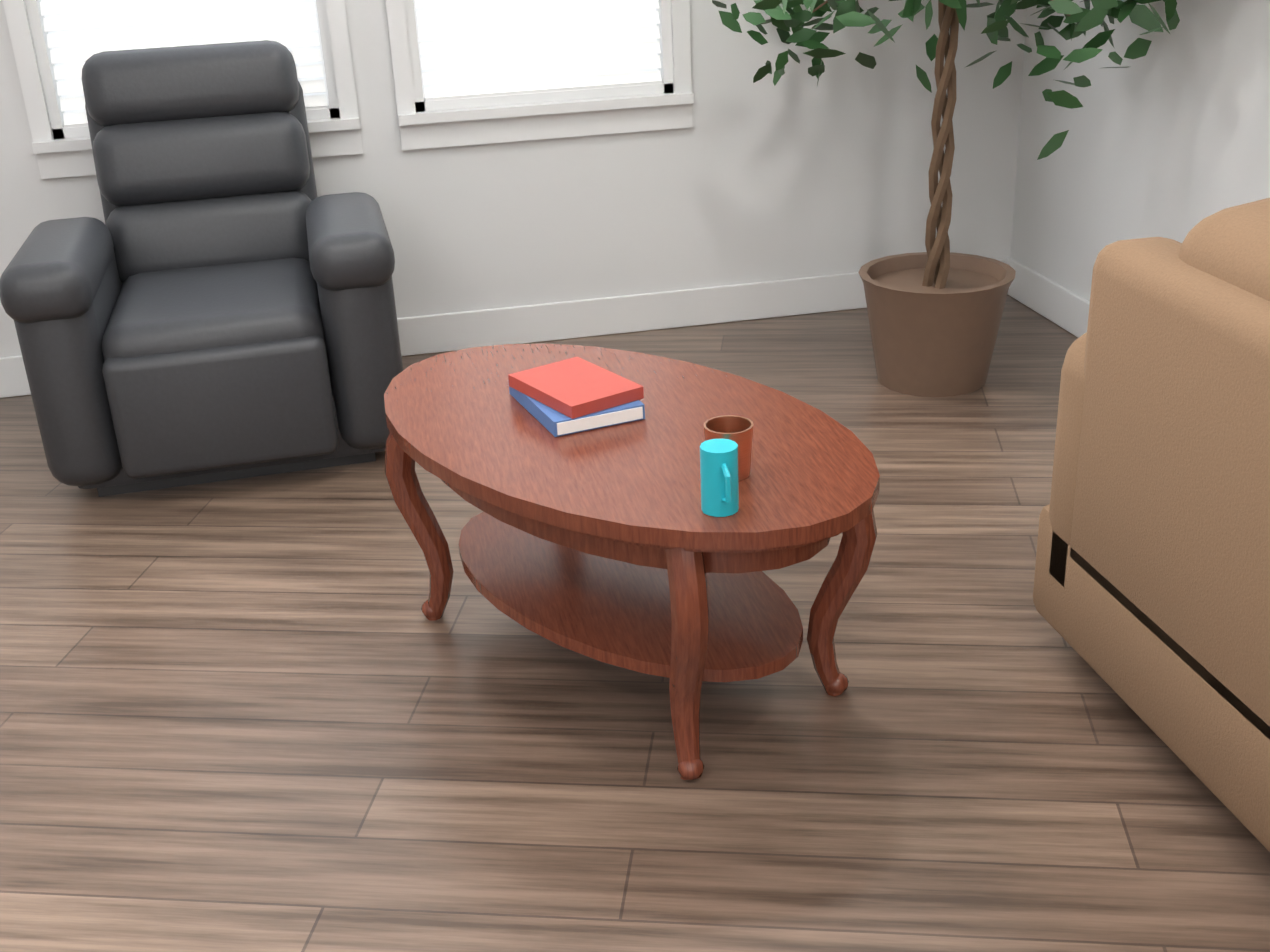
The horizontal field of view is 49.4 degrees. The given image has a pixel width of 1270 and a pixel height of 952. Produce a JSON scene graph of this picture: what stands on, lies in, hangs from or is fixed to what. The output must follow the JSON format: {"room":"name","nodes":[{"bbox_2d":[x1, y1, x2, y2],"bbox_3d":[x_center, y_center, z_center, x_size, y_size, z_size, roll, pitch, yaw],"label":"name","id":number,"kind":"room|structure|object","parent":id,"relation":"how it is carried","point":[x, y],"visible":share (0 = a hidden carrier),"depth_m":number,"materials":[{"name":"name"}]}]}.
{"room":"living room","nodes":[
{"label":"living room","id":0,"kind":"room"},
{"bbox_2d":[0,0,1026,357],"bbox_3d":[-2.141,-1.518,3.845,6.950,2.750,0.100,-7,24,-9],"label":"wall","id":1,"kind":"structure","parent":0,"point":[796,170],"depth_m":4.52,"materials":[{"name":"paint"}]},
{"bbox_2d":[2,0,362,178],"bbox_3d":[-1.355,-1.774,3.875,0.950,1.785,0.137,-7,24,-9],"label":"window","id":2,"kind":"structure","parent":1,"relation":"in","point":[69,38],"depth_m":4.09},
{"bbox_2d":[0,258,1003,397],"bbox_3d":[-1.926,-0.316,4.346,6.648,0.130,0.014,-7,24,-9],"label":"baseboard","id":3,"kind":"structure","parent":1,"relation":"attached to","point":[445,332],"depth_m":4.65,"materials":[{"name":"white wood"}]},
{"bbox_2d":[385,0,693,149],"bbox_3d":[-0.317,-1.901,4.049,0.930,1.785,0.137,-7,24,-9],"label":"window","id":4,"kind":"structure","parent":1,"relation":"in","point":[457,57],"depth_m":4.31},
{"bbox_2d":[0,294,1269,951],"bbox_3d":[-0.831,2.234,-1.247,7.150,0.100,12.700,-7,24,-9],"label":"floor","id":5,"kind":"structure","parent":0,"point":[278,712],"depth_m":2.49,"materials":[{"name":"brown wood"}]},
{"bbox_2d":[0,40,402,496],"bbox_3d":[-1.147,-0.595,3.759,0.956,1.045,0.920,-7,24,-9],"label":"recliner","id":6,"kind":"object","parent":5,"relation":"on","point":[211,299],"visible":1,"depth_m":3.56,"materials":[{"name":"leather"}]},
{"bbox_2d":[384,344,879,779],"bbox_3d":[-0.035,0.130,2.687,0.856,0.506,1.055,-7,24,-9],"label":"coffee table","id":7,"kind":"object","parent":5,"relation":"on","point":[615,545],"visible":0.96,"depth_m":2.49,"materials":[{"name":"brown wood"}]},
{"bbox_2d":[508,357,644,436],"bbox_3d":[-0.116,-0.160,2.654,0.193,0.054,0.270,-13,26,-23],"label":"books","id":8,"kind":"object","parent":7,"relation":"on","point":[568,396],"visible":1,"depth_m":2.58,"materials":[{"name":"paper"}]},
{"bbox_2d":[700,419,752,516],"bbox_3d":[0.142,0.006,2.183,0.059,0.110,0.083,-20,29,-34],"label":"cup","id":9,"kind":"object","parent":7,"relation":"on","point":[725,453],"depth_m":2.18,"materials":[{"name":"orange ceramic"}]},
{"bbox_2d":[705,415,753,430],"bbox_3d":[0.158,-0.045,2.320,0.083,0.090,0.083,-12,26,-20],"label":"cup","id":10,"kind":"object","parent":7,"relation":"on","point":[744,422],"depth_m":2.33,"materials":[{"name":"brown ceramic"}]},
{"bbox_2d":[712,0,1179,396],"bbox_3d":[0.771,-1.339,3.638,1.334,2.337,1.540,-7,24,-9],"label":"ficus plant","id":11,"kind":"object","parent":5,"relation":"on","point":[935,311],"visible":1,"depth_m":3.91,"materials":[{"name":"green plant"}]},
{"bbox_2d":[1033,198,1269,851],"bbox_3d":[1.456,0.283,1.636,0.950,0.934,2.300,-7,24,-9],"label":"sofa","id":12,"kind":"object","parent":5,"relation":"on","point":[1151,594],"visible":1,"depth_m":2.17,"materials":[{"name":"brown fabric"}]},
{"bbox_2d":[1010,0,1269,300],"bbox_3d":[2.559,0.513,-1.245,0.100,2.750,12.700,-7,24,-9],"label":"wall","id":13,"kind":"structure","parent":0,"point":[1168,135],"depth_m":3.96,"materials":[{"name":"paint"}]},
{"bbox_2d":[1004,257,1089,337],"bbox_3d":[1.881,0.390,2.342,0.018,0.130,5.618,-7,24,-9],"label":"baseboard","id":14,"kind":"structure","parent":13,"relation":"attached to","point":[1057,304],"depth_m":4.59,"materials":[{"name":"white wood"}]}
]}

